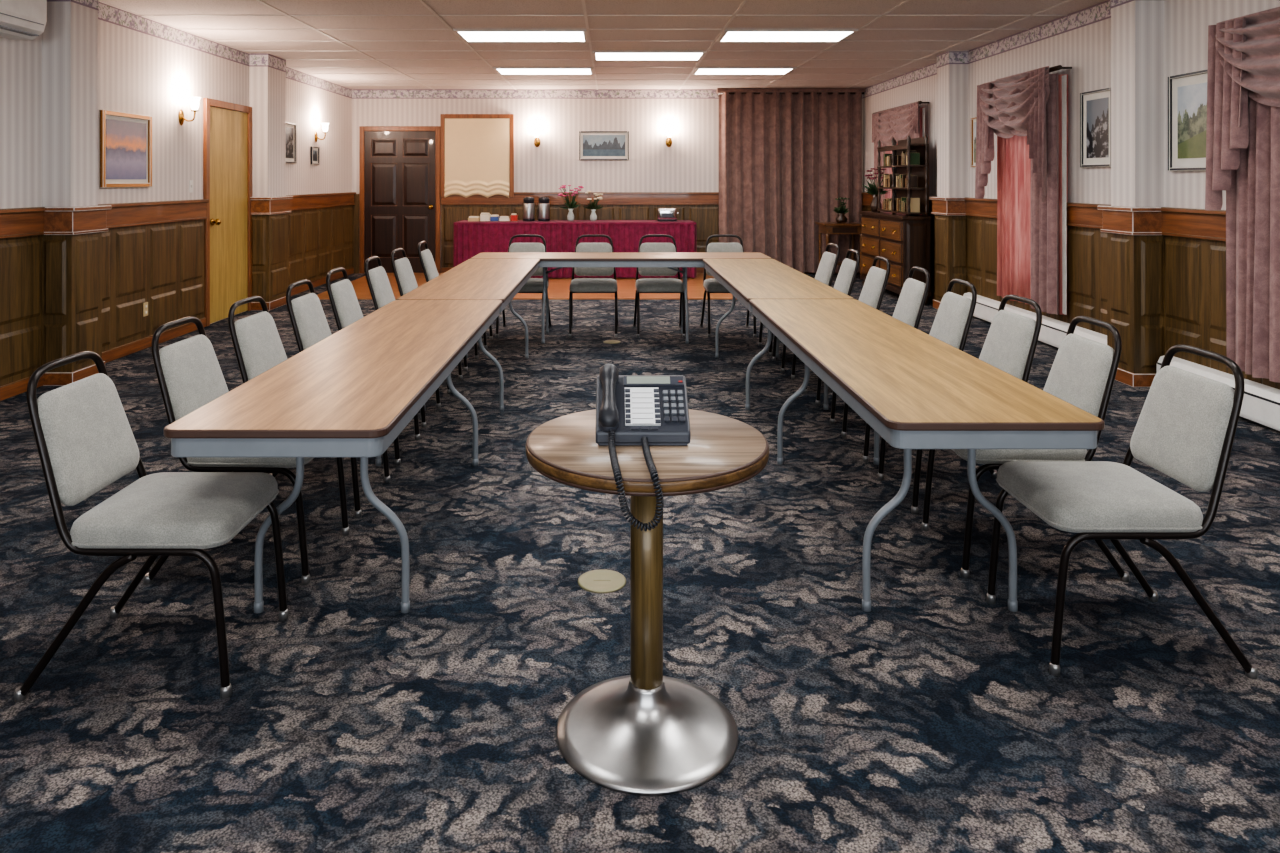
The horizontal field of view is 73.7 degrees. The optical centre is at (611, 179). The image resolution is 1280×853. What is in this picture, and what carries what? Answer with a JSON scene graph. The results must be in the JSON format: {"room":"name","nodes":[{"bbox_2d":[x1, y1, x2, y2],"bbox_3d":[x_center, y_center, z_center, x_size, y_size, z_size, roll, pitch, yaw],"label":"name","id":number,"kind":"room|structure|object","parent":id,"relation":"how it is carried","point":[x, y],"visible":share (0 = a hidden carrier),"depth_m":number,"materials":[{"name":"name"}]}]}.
{"room":"conference room","nodes":[
{"label":"conference room","id":0,"kind":"room"},
{"bbox_2d":[0,19,351,323],"bbox_3d":[-4.005,0.020,4.950,0.150,2.780,15.900,0,0,0],"label":"wall","id":1,"kind":"structure","parent":0,"point":[139,73],"depth_m":7.46,"materials":[{"name":"paper"}]},
{"bbox_2d":[0,207,44,400],"bbox_3d":[-3.897,0.797,1.440,0.065,1.225,8.880,0,0,0],"label":"trim","id":2,"kind":"structure","parent":1,"relation":"attached to","point":[21,229],"depth_m":5.63,"materials":[{"name":"brown wood"}]},
{"bbox_2d":[0,0,46,39],"bbox_3d":[-3.818,-1.070,5.075,0.223,0.300,1.050,0,0,0],"label":"air conditioner","id":3,"kind":"object","parent":1,"relation":"attached to","point":[19,19],"visible":1,"depth_m":5.41,"materials":[{"name":"white plastic"}]},
{"bbox_2d":[42,0,111,385],"bbox_3d":[-3.797,0.020,6.035,0.265,2.780,0.440,0,0,0],"label":"column","id":4,"kind":"structure","parent":1,"relation":"attached to","point":[74,221],"depth_m":5.88,"materials":[{"name":"paper"}]},
{"bbox_2d":[99,110,151,187],"bbox_3d":[-3.913,-0.240,6.886,0.030,0.600,0.700,0,0,0],"label":"framed picture","id":5,"kind":"object","parent":1,"relation":"attached to","point":[125,139],"visible":1,"depth_m":6.85,"materials":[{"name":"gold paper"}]},
{"bbox_2d":[143,302,147,316],"bbox_3d":[-3.896,1.080,7.131,0.009,0.114,0.070,0,0,0],"label":"wall outlet","id":6,"kind":"object","parent":1,"relation":"attached to","point":[145,305],"visible":1,"depth_m":7.12,"materials":[{"name":"plastic"}]},
{"bbox_2d":[98,199,208,362],"bbox_3d":[-3.897,0.797,7.190,0.065,1.225,2.000,0,0,0],"label":"wainscoting","id":7,"kind":"structure","parent":1,"relation":"attached to","point":[153,252],"depth_m":7.20,"materials":[{"name":"brown wood"}]},
{"bbox_2d":[179,97,200,125],"bbox_3d":[-3.841,-0.625,7.782,0.177,0.260,0.104,0,0,0],"label":"wall sconce","id":8,"kind":"object","parent":1,"relation":"attached to","point":[194,101],"visible":1,"depth_m":7.76,"materials":[{"name":"white glass"}]},
{"bbox_2d":[189,180,192,192],"bbox_3d":[-3.922,0.060,7.963,0.016,0.114,0.070,0,0,0],"label":"light switch","id":9,"kind":"object","parent":1,"relation":"attached to","point":[190,181],"visible":1,"depth_m":7.95,"materials":[{"name":"white plastic"}]},
{"bbox_2d":[203,98,251,326],"bbox_3d":[-3.878,0.310,8.720,0.103,2.200,1.040,0,0,0],"label":"door","id":10,"kind":"structure","parent":1,"relation":"in","point":[227,134],"depth_m":8.69,"materials":[{"name":"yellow wood"}]},
{"bbox_2d":[249,54,292,310],"bbox_3d":[-3.797,0.020,9.500,0.265,2.780,0.630,0,0,0],"label":"column","id":11,"kind":"structure","parent":1,"relation":"attached to","point":[270,205],"depth_m":9.25,"materials":[{"name":"paper"}]},
{"bbox_2d":[286,122,296,163],"bbox_3d":[-3.913,-0.450,10.350,0.030,0.500,0.400,0,0,0],"label":"framed picture","id":12,"kind":"object","parent":1,"relation":"attached to","point":[291,128],"visible":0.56,"depth_m":10.42,"materials":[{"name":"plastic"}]},
{"bbox_2d":[310,146,319,164],"bbox_3d":[-3.913,-0.320,11.250,0.030,0.240,0.280,0,0,0],"label":"framed picture","id":13,"kind":"object","parent":1,"relation":"attached to","point":[314,151],"visible":1,"depth_m":11.22,"materials":[{"name":"black plastic"}]},
{"bbox_2d":[286,192,355,295],"bbox_3d":[-3.897,0.797,11.325,0.065,1.225,3.150,0,0,0],"label":"trim","id":14,"kind":"structure","parent":1,"relation":"attached to","point":[320,226],"depth_m":11.37,"materials":[{"name":"brown wood"}]},
{"bbox_2d":[315,123,328,141],"bbox_3d":[-3.841,-0.625,11.321,0.177,0.260,0.104,0,0,0],"label":"wall sconce","id":15,"kind":"object","parent":1,"relation":"attached to","point":[324,125],"visible":1,"depth_m":11.30,"materials":[{"name":"white glass"}]},
{"bbox_2d":[98,0,1110,98],"bbox_3d":[-0.075,-1.300,4.950,7.710,0.140,15.900,0,0,0],"label":"wallpaper border","id":16,"kind":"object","parent":1,"relation":"attached to","point":[1101,11],"depth_m":10.51,"materials":[{"name":"beige paper"}]},
{"bbox_2d":[352,99,718,193],"bbox_3d":[-0.075,0.020,12.975,8.010,2.780,0.150,0,0,0],"label":"wall","id":17,"kind":"structure","parent":0,"point":[691,163],"depth_m":12.90,"materials":[{"name":"paper"}]},
{"bbox_2d":[353,194,358,272],"bbox_3d":[-3.875,0.810,12.890,0.110,1.200,0.020,0,0,0],"label":"trim","id":18,"kind":"structure","parent":17,"relation":"attached to","point":[356,196],"depth_m":12.88,"materials":[{"name":"brown wood"}]},
{"bbox_2d":[359,126,440,272],"bbox_3d":[-3.200,0.300,12.848,1.220,2.220,0.103,0,0,0],"label":"door","id":19,"kind":"structure","parent":17,"relation":"in","point":[400,199],"depth_m":12.87,"materials":[{"name":"brown wood"}]},
{"bbox_2d":[440,114,513,197],"bbox_3d":[-2.030,-0.360,12.850,1.100,1.260,0.100,0,0,0],"label":"blind","id":20,"kind":"object","parent":17,"relation":"attached to","point":[474,148],"visible":1,"depth_m":12.83,"materials":[{"name":"beige fabric"}]},
{"bbox_2d":[533,129,540,146],"bbox_3d":[-1.130,-0.625,12.812,0.104,0.260,0.177,0,0,0],"label":"wall sconce","id":21,"kind":"object","parent":17,"relation":"attached to","point":[537,142],"visible":1,"depth_m":12.77,"materials":[{"name":"white glass"}]},
{"bbox_2d":[579,131,628,159],"bbox_3d":[-0.120,-0.520,12.883,0.760,0.440,0.030,0,0,0],"label":"framed picture","id":22,"kind":"object","parent":17,"relation":"attached to","point":[593,145],"visible":1,"depth_m":12.88,"materials":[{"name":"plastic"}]},
{"bbox_2d":[441,192,835,272],"bbox_3d":[0.600,0.797,12.867,6.360,1.225,0.065,0,0,0],"label":"wainscoting","id":23,"kind":"structure","parent":17,"relation":"attached to","point":[702,208],"depth_m":12.87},
{"bbox_2d":[666,129,672,146],"bbox_3d":[0.860,-0.625,12.812,0.104,0.260,0.177,0,0,0],"label":"wall sconce","id":24,"kind":"object","parent":17,"relation":"attached to","point":[669,131],"visible":1,"depth_m":12.77,"materials":[{"name":"white glass"}]},
{"bbox_2d":[99,0,1106,88],"bbox_3d":[-0.075,-1.420,4.950,8.110,0.100,16.300,0,0,0],"label":"ceiling","id":25,"kind":"structure","parent":0,"point":[281,49],"depth_m":7.92,"materials":[{"name":"tile"}]},
{"bbox_2d":[453,30,588,41],"bbox_3d":[-0.838,-1.361,8.064,1.215,0.018,0.630,0,0,0],"label":"ceiling light panel","id":26,"kind":"object","parent":25,"relation":"in","point":[466,35],"depth_m":8.02,"materials":[{"name":"white plastic"}]},
{"bbox_2d":[493,68,593,74],"bbox_3d":[-0.838,-1.361,10.665,1.215,0.018,0.630,0,0,0],"label":"ceiling light panel","id":27,"kind":"object","parent":25,"relation":"in","point":[501,71],"depth_m":10.68,"materials":[{"name":"white plastic"}]},
{"bbox_2d":[99,0,1071,89],"bbox_3d":[-0.079,-1.367,4.950,7.717,0.006,15.900,0,0,0],"label":"grid","id":28,"kind":"object","parent":25,"relation":"attached to","point":[585,15],"visible":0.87,"depth_m":8.38,"materials":[{"name":"white metal"}]},
{"bbox_2d":[592,51,706,60],"bbox_3d":[0.397,-1.361,9.365,1.215,0.018,0.630,0,0,0],"label":"ceiling light panel","id":29,"kind":"object","parent":25,"relation":"in","point":[597,55],"depth_m":9.31,"materials":[{"name":"white plastic"}]},
{"bbox_2d":[692,68,796,74],"bbox_3d":[1.633,-1.361,10.665,1.215,0.018,0.630,0,0,0],"label":"ceiling light panel","id":30,"kind":"object","parent":25,"relation":"in","point":[698,71],"depth_m":10.68,"materials":[{"name":"white plastic"}]},
{"bbox_2d":[716,30,858,41],"bbox_3d":[1.633,-1.361,8.064,1.215,0.018,0.630,0,0,0],"label":"ceiling light panel","id":31,"kind":"object","parent":25,"relation":"in","point":[728,35],"depth_m":8.02,"materials":[{"name":"white plastic"}]},
{"bbox_2d":[716,88,864,272],"bbox_3d":[2.670,0.007,12.774,2.200,2.745,0.213,0,0,0],"label":"curtain","id":32,"kind":"object","parent":25,"relation":"hanging from","point":[804,145],"visible":0.78,"depth_m":12.74,"materials":[{"name":"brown fabric"}]},
{"bbox_2d":[0,273,1279,852],"bbox_3d":[-0.075,1.454,4.950,8.110,0.112,16.300,0,0,0],"label":"floor","id":33,"kind":"structure","parent":0,"point":[934,718],"depth_m":2.56,"materials":[{"name":"carpet"}]},
{"bbox_2d":[14,351,287,701],"bbox_3d":[-1.338,0.968,2.537,0.596,0.885,0.468,0,0,0],"label":"chair","id":34,"kind":"object","parent":33,"relation":"on","point":[86,442],"visible":1,"depth_m":2.41,"materials":[{"name":"fabric"}]},
{"bbox_2d":[144,316,348,584],"bbox_3d":[-1.348,0.968,3.198,0.596,0.885,0.468,0,0,2],"label":"chair","id":35,"kind":"object","parent":33,"relation":"on","point":[190,376],"visible":0.48,"depth_m":3.06,"materials":[{"name":"fabric"}]},
{"bbox_2d":[228,296,389,517],"bbox_3d":[-1.338,0.968,3.785,0.596,0.885,0.468,0,0,2],"label":"chair","id":36,"kind":"object","parent":33,"relation":"on","point":[258,347],"visible":0.32,"depth_m":3.70,"materials":[{"name":"fabric"}]},
{"bbox_2d":[164,300,501,613],"bbox_3d":[-0.915,1.041,3.540,0.610,0.738,2.500,0,0,0],"label":"folding table","id":37,"kind":"object","parent":33,"relation":"on","point":[353,391],"visible":1,"depth_m":2.78,"materials":[{"name":"laminate"}]},
{"bbox_2d":[286,279,419,465],"bbox_3d":[-1.342,0.968,4.435,0.596,0.885,0.468,0,0,1],"label":"chair","id":38,"kind":"object","parent":33,"relation":"on","point":[310,325],"visible":0.28,"depth_m":4.34,"materials":[{"name":"fabric"}]},
{"bbox_2d":[326,267,440,427],"bbox_3d":[-1.356,0.968,5.074,0.596,0.885,0.468,0,0,0],"label":"chair","id":39,"kind":"object","parent":33,"relation":"on","point":[345,305],"visible":0.31,"depth_m":4.97,"materials":[{"name":"fabric"}]},
{"bbox_2d":[364,256,462,393],"bbox_3d":[-1.357,0.968,5.842,0.596,0.885,0.468,0,0,0],"label":"chair","id":40,"kind":"object","parent":33,"relation":"on","point":[379,285],"visible":0.27,"depth_m":5.75,"materials":[{"name":"fabric"}]},
{"bbox_2d":[391,248,477,370],"bbox_3d":[-1.356,0.968,6.524,0.596,0.885,0.468,0,0,2],"label":"chair","id":41,"kind":"object","parent":33,"relation":"on","point":[403,272],"visible":0.29,"depth_m":6.42,"materials":[{"name":"fabric"}]},
{"bbox_2d":[418,241,492,348],"bbox_3d":[-1.345,0.968,7.334,0.596,0.885,0.468,0,0,-1],"label":"chair","id":42,"kind":"object","parent":33,"relation":"on","point":[429,268],"visible":0.28,"depth_m":7.20,"materials":[{"name":"fabric"}]},
{"bbox_2d":[397,259,539,410],"bbox_3d":[-0.915,1.041,6.045,0.610,0.738,2.500,0,0,0],"label":"folding table","id":43,"kind":"object","parent":33,"relation":"on","point":[472,279],"visible":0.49,"depth_m":5.64,"materials":[{"name":"laminate"}]},
{"bbox_2d":[496,234,551,336],"bbox_3d":[-0.820,0.968,7.943,0.468,0.885,0.596,0,0,1],"label":"chair","id":44,"kind":"object","parent":33,"relation":"on","point":[533,285],"visible":0.33,"depth_m":8.15,"materials":[{"name":"fabric"}]},
{"bbox_2d":[453,220,696,277],"bbox_3d":[-0.525,0.998,12.401,3.467,0.800,0.718,0,0,0],"label":"buffet table","id":45,"kind":"object","parent":33,"relation":"on","point":[471,238],"visible":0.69,"depth_m":12.07,"materials":[{"name":"red fabric"}]},
{"bbox_2d":[468,213,517,220],"bbox_3d":[-1.725,0.537,12.420,0.710,0.120,0.200,0,0,0],"label":"boxes","id":46,"kind":"object","parent":45,"relation":"on","point":[483,216],"visible":1,"depth_m":12.34,"materials":[{"name":"cardboard"}]},
{"bbox_2d":[523,197,534,220],"bbox_3d":[-1.210,0.421,12.428,0.180,0.352,0.209,0,0,40],"label":"coffee airpot","id":47,"kind":"object","parent":45,"relation":"on","point":[528,205],"visible":1,"depth_m":12.35,"materials":[{"name":"silver metal"}]},
{"bbox_2d":[538,197,549,220],"bbox_3d":[-0.990,0.421,12.428,0.180,0.352,0.209,0,0,40],"label":"coffee airpot","id":48,"kind":"object","parent":45,"relation":"on","point":[543,206],"visible":1,"depth_m":12.35,"materials":[{"name":"silver metal"}]},
{"bbox_2d":[558,185,583,220],"bbox_3d":[-0.600,0.334,12.415,0.384,0.527,0.385,0,0,0],"label":"flower vase","id":49,"kind":"object","parent":45,"relation":"on","point":[570,217],"visible":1,"depth_m":12.39,"materials":[{"name":"pink plant"}]},
{"bbox_2d":[584,191,602,220],"bbox_3d":[-0.256,0.376,12.420,0.271,0.443,0.291,0,0,-42],"label":"flower vase","id":50,"kind":"object","parent":45,"relation":"on","point":[593,217],"visible":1,"depth_m":12.39,"materials":[{"name":"ceramic"}]},
{"bbox_2d":[657,208,677,220],"bbox_3d":[0.811,0.502,12.398,0.308,0.190,0.177,0,0,0],"label":"toaster","id":51,"kind":"object","parent":45,"relation":"on","point":[663,214],"visible":1,"depth_m":12.31,"materials":[{"name":"silver metal"}]},
{"bbox_2d":[569,234,618,336],"bbox_3d":[-0.170,0.968,7.943,0.468,0.885,0.596,0,0,0],"label":"chair","id":52,"kind":"object","parent":33,"relation":"on","point":[579,285],"visible":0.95,"depth_m":8.00,"materials":[{"name":"fabric"}]},
{"bbox_2d":[578,569,625,592],"bbox_3d":[-0.035,1.407,2.995,0.170,0.007,0.170,0,0,0],"label":"floor outlet cover","id":53,"kind":"object","parent":33,"relation":"on","point":[594,581],"visible":1,"depth_m":2.98,"materials":[{"name":"beige plastic"}]},
{"bbox_2d":[603,340,620,343],"bbox_3d":[0.000,1.407,7.419,0.150,0.007,0.150,0,0,0],"label":"floor outlet cover","id":54,"kind":"object","parent":33,"relation":"on","point":[606,341],"visible":1,"depth_m":7.42,"materials":[{"name":"beige plastic"}]},
{"bbox_2d":[470,252,771,343],"bbox_3d":[0.080,1.041,7.610,2.600,0.738,0.610,0,0,0],"label":"folding table","id":55,"kind":"object","parent":33,"relation":"on","point":[684,260],"visible":0.91,"depth_m":7.44,"materials":[{"name":"laminate"}]},
{"bbox_2d":[526,409,768,795],"bbox_3d":[0.089,1.034,2.185,0.617,0.751,0.617,0,0,0],"label":"pedestal table","id":56,"kind":"object","parent":33,"relation":"on","point":[644,732],"visible":0.9,"depth_m":2.11,"materials":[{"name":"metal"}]},
{"bbox_2d":[595,375,690,445],"bbox_3d":[0.077,0.587,2.203,0.236,0.141,0.185,0,0,0],"label":"desk phone","id":57,"kind":"object","parent":56,"relation":"on","point":[654,407],"visible":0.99,"depth_m":2.16,"materials":[{"name":"plastic"}]},
{"bbox_2d":[598,363,618,431],"bbox_3d":[-0.008,0.551,2.174,0.052,0.144,0.180,0,0,0],"label":"handset","id":58,"kind":"object","parent":57,"relation":"attached to","point":[608,377],"visible":1,"depth_m":2.13,"materials":[{"name":"black plastic"}]},
{"bbox_2d":[608,429,663,531],"bbox_3d":[0.048,0.688,1.977,0.107,0.152,0.271,0,0,-5],"label":"coiled phone cord","id":59,"kind":"object","parent":57,"relation":"attached to","point":[652,469],"visible":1,"depth_m":1.86,"materials":[{"name":"black plastic"}]},
{"bbox_2d":[633,234,685,336],"bbox_3d":[0.440,0.968,7.943,0.468,0.885,0.596,0,0,0],"label":"chair","id":60,"kind":"object","parent":33,"relation":"on","point":[644,285],"visible":0.88,"depth_m":8.01,"materials":[{"name":"fabric"}]},
{"bbox_2d":[700,234,756,336],"bbox_3d":[1.080,0.968,7.943,0.468,0.885,0.596,0,0,0],"label":"chair","id":61,"kind":"object","parent":33,"relation":"on","point":[711,285],"visible":0.53,"depth_m":8.12,"materials":[{"name":"fabric"}]},
{"bbox_2d":[703,259,853,409],"bbox_3d":[1.075,1.041,6.055,0.610,0.738,2.460,0,0,0],"label":"folding table","id":62,"kind":"object","parent":33,"relation":"on","point":[746,280],"visible":0.62,"depth_m":5.65,"materials":[{"name":"laminate"}]},
{"bbox_2d":[758,243,839,355],"bbox_3d":[1.547,0.968,7.057,0.596,0.885,0.468,0,0,-1],"label":"chair","id":63,"kind":"object","parent":33,"relation":"on","point":[825,272],"visible":0.27,"depth_m":6.96,"materials":[{"name":"fabric"}]},
{"bbox_2d":[772,249,859,372],"bbox_3d":[1.542,0.968,6.460,0.596,0.885,0.468,0,0,2],"label":"chair","id":64,"kind":"object","parent":33,"relation":"on","point":[845,280],"visible":0.34,"depth_m":6.33,"materials":[{"name":"fabric"}]},
{"bbox_2d":[815,222,861,274],"bbox_3d":[3.300,1.015,12.325,0.600,0.790,0.550,0,0,0],"label":"side table","id":65,"kind":"object","parent":33,"relation":"on","point":[827,228],"visible":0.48,"depth_m":12.09,"materials":[{"name":"brown wood"}]},
{"bbox_2d":[833,197,849,222],"bbox_3d":[3.312,0.432,12.346,0.248,0.370,0.266,0,0,0],"label":"potted plant","id":66,"kind":"object","parent":65,"relation":"on","point":[841,211],"visible":1,"depth_m":12.30,"materials":[{"name":"green plant"}]},
{"bbox_2d":[791,256,889,393],"bbox_3d":[1.563,0.968,5.841,0.596,0.885,0.468,0,0,1],"label":"chair","id":67,"kind":"object","parent":33,"relation":"on","point":[873,290],"visible":0.26,"depth_m":5.75,"materials":[{"name":"fabric"}]},
{"bbox_2d":[816,266,929,423],"bbox_3d":[1.567,0.968,5.138,0.596,0.885,0.468,0,0,2],"label":"chair","id":68,"kind":"object","parent":33,"relation":"on","point":[909,308],"visible":0.38,"depth_m":5.03,"materials":[{"name":"fabric"}]},
{"bbox_2d":[859,211,930,304],"bbox_3d":[3.421,0.910,10.450,0.359,1.000,1.680,0,0,0],"label":"dresser","id":69,"kind":"object","parent":33,"relation":"on","point":[904,240],"visible":0.77,"depth_m":9.86,"materials":[{"name":"brown wood"}]},
{"bbox_2d":[864,168,890,211],"bbox_3d":[3.411,0.126,11.065,0.340,0.564,0.392,0,0,0],"label":"flower vase","id":70,"kind":"object","parent":69,"relation":"on","point":[872,190],"visible":0.83,"depth_m":11.02,"materials":[{"name":"brown ceramic"}]},
{"bbox_2d":[877,135,928,215],"bbox_3d":[3.460,-0.052,10.195,0.240,0.920,1.110,0,0,0],"label":"etagere shelf","id":71,"kind":"object","parent":69,"relation":"on","point":[921,145],"visible":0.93,"depth_m":9.90,"materials":[{"name":"brown wood"}]},
{"bbox_2d":[882,150,919,211],"bbox_3d":[3.440,0.014,10.184,0.120,0.707,0.967,0,0,0],"label":"books","id":72,"kind":"object","parent":71,"relation":"in","point":[900,204],"visible":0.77,"depth_m":9.96,"materials":[{"name":"brown paper"}]},
{"bbox_2d":[841,279,977,463],"bbox_3d":[1.555,0.968,4.477,0.596,0.885,0.468,0,0,0],"label":"chair","id":73,"kind":"object","parent":33,"relation":"on","point":[953,319],"visible":0.32,"depth_m":4.39,"materials":[{"name":"fabric"}]},
{"bbox_2d":[749,299,1104,611],"bbox_3d":[1.075,1.041,3.590,0.610,0.738,2.460,0,0,0],"label":"folding table","id":74,"kind":"object","parent":33,"relation":"on","point":[915,389],"visible":0.99,"depth_m":2.79,"materials":[{"name":"laminate"}]},
{"bbox_2d":[878,295,1041,513],"bbox_3d":[1.557,0.968,3.827,0.596,0.885,0.468,0,0,-2],"label":"chair","id":75,"kind":"object","parent":33,"relation":"on","point":[1010,344],"visible":0.29,"depth_m":3.75,"materials":[{"name":"fabric"}]},
{"bbox_2d":[922,316,1129,581],"bbox_3d":[1.542,0.968,3.230,0.596,0.885,0.468,0,0,1],"label":"chair","id":76,"kind":"object","parent":33,"relation":"on","point":[1082,374],"visible":0.47,"depth_m":3.07,"materials":[{"name":"fabric"}]},
{"bbox_2d":[986,344,1257,678],"bbox_3d":[1.548,0.968,2.644,0.596,0.885,0.468,0,0,0],"label":"chair","id":77,"kind":"object","parent":33,"relation":"on","point":[1185,429],"visible":0.99,"depth_m":2.52,"materials":[{"name":"fabric"}]},
{"bbox_2d":[862,0,1279,209],"bbox_3d":[3.855,0.020,4.950,0.150,2.780,15.900,0,0,0],"label":"wall","id":78,"kind":"structure","parent":0,"point":[1086,49],"depth_m":6.83,"materials":[{"name":"paper"}]},
{"bbox_2d":[861,192,872,210],"bbox_3d":[3.748,0.797,12.350,0.065,1.225,1.100,0,0,0],"label":"trim","id":79,"kind":"structure","parent":78,"relation":"attached to","point":[867,198],"depth_m":12.54,"materials":[{"name":"brown wood"}]},
{"bbox_2d":[872,101,928,215],"bbox_3d":[3.691,0.060,11.023,0.159,2.000,1.815,0,0,0],"label":"window curtain","id":80,"kind":"object","parent":78,"relation":"hanging from","point":[899,122],"visible":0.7,"depth_m":11.01,"materials":[{"name":"pink fabric"}]},
{"bbox_2d":[928,196,936,300],"bbox_3d":[3.748,0.797,9.825,0.065,1.225,0.850,0,0,0],"label":"trim","id":81,"kind":"structure","parent":78,"relation":"attached to","point":[932,296],"depth_m":9.98,"materials":[{"name":"brown wood"}]},
{"bbox_2d":[929,51,968,308],"bbox_3d":[3.647,0.020,9.230,0.265,2.780,0.470,0,0,0],"label":"column","id":82,"kind":"structure","parent":78,"relation":"attached to","point":[949,206],"depth_m":9.06,"materials":[{"name":"paper"}]},
{"bbox_2d":[971,117,975,167],"bbox_3d":[3.763,-0.390,8.780,0.030,0.520,0.280,0,0,0],"label":"framed picture","id":83,"kind":"object","parent":78,"relation":"attached to","point":[973,120],"visible":0.38,"depth_m":8.89,"materials":[{"name":"gold metal"}]},
{"bbox_2d":[964,198,1002,301],"bbox_3d":[3.748,0.797,8.630,0.065,1.225,0.860,0,0,0],"label":"trim","id":84,"kind":"structure","parent":78,"relation":"attached to","point":[981,214],"depth_m":8.64,"materials":[{"name":"brown wood"}]},
{"bbox_2d":[975,65,1071,314],"bbox_3d":[3.619,0.085,7.638,0.302,2.050,1.345,0,0,0],"label":"window curtain","id":85,"kind":"object","parent":78,"relation":"hanging from","point":[1027,112],"visible":1,"depth_m":7.37,"materials":[{"name":"pink fabric"}]},
{"bbox_2d":[963,292,1106,347],"bbox_3d":[3.708,1.292,7.600,0.084,0.235,2.700,0,0,0],"label":"baseboard heater","id":86,"kind":"object","parent":78,"relation":"attached to","point":[1052,331],"visible":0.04,"depth_m":7.26,"materials":[{"name":"white metal"}]},
{"bbox_2d":[1006,300,1063,321],"bbox_3d":[3.763,1.160,7.650,0.035,0.500,1.100,0,0,0],"label":"sill","id":87,"kind":"structure","parent":78,"relation":"attached to","point":[1013,303],"depth_m":7.69,"materials":[{"name":"brown wood"}]},
{"bbox_2d":[1064,202,1110,334],"bbox_3d":[3.748,0.797,6.610,0.065,1.225,0.980,0,0,0],"label":"trim","id":88,"kind":"structure","parent":78,"relation":"attached to","point":[1086,244],"depth_m":6.74,"materials":[{"name":"brown wood"}]},
{"bbox_2d":[1080,87,1110,167],"bbox_3d":[3.763,-0.400,6.620,0.030,0.600,0.440,0,0,0],"label":"framed picture","id":89,"kind":"object","parent":78,"relation":"attached to","point":[1095,105],"visible":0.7,"depth_m":6.64,"materials":[{"name":"grey paper"}]},
{"bbox_2d":[1097,0,1163,386],"bbox_3d":[3.647,0.020,5.980,0.265,2.780,0.410,0,0,0],"label":"column","id":90,"kind":"structure","parent":78,"relation":"attached to","point":[1132,223],"depth_m":5.84,"materials":[{"name":"paper"}]},
{"bbox_2d":[1168,69,1207,170],"bbox_3d":[3.763,-0.380,5.460,0.030,0.640,0.600,0,0,0],"label":"framed picture","id":91,"kind":"object","parent":78,"relation":"attached to","point":[1187,92],"visible":0.54,"depth_m":5.58,"materials":[{"name":"multicoloured paper"}]},
{"bbox_2d":[1161,207,1256,381],"bbox_3d":[3.748,0.797,5.410,0.065,1.225,0.860,0,0,0],"label":"wainscoting","id":92,"kind":"structure","parent":78,"relation":"attached to","point":[1194,240],"depth_m":5.48,"materials":[{"name":"brown wood"}]},
{"bbox_2d":[1157,355,1279,430],"bbox_3d":[3.708,1.292,4.175,0.084,0.235,3.150,0,0,0],"label":"baseboard heater","id":93,"kind":"object","parent":78,"relation":"attached to","point":[1261,402],"visible":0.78,"depth_m":4.90,"materials":[{"name":"white metal"}]},
{"bbox_2d":[1205,7,1279,382],"bbox_3d":[3.623,0.085,4.253,0.315,2.050,1.677,0,0,0],"label":"window curtain","id":94,"kind":"object","parent":78,"relation":"hanging from","point":[1243,126],"visible":1,"depth_m":4.85,"materials":[{"name":"pink fabric"}]},
{"bbox_2d":[1257,378,1279,388],"bbox_3d":[3.763,1.160,4.265,0.035,0.500,1.430,0,0,0],"label":"sill","id":95,"kind":"structure","parent":78,"relation":"attached to","point":[1264,381],"depth_m":4.87,"materials":[{"name":"brown wood"}]}
]}

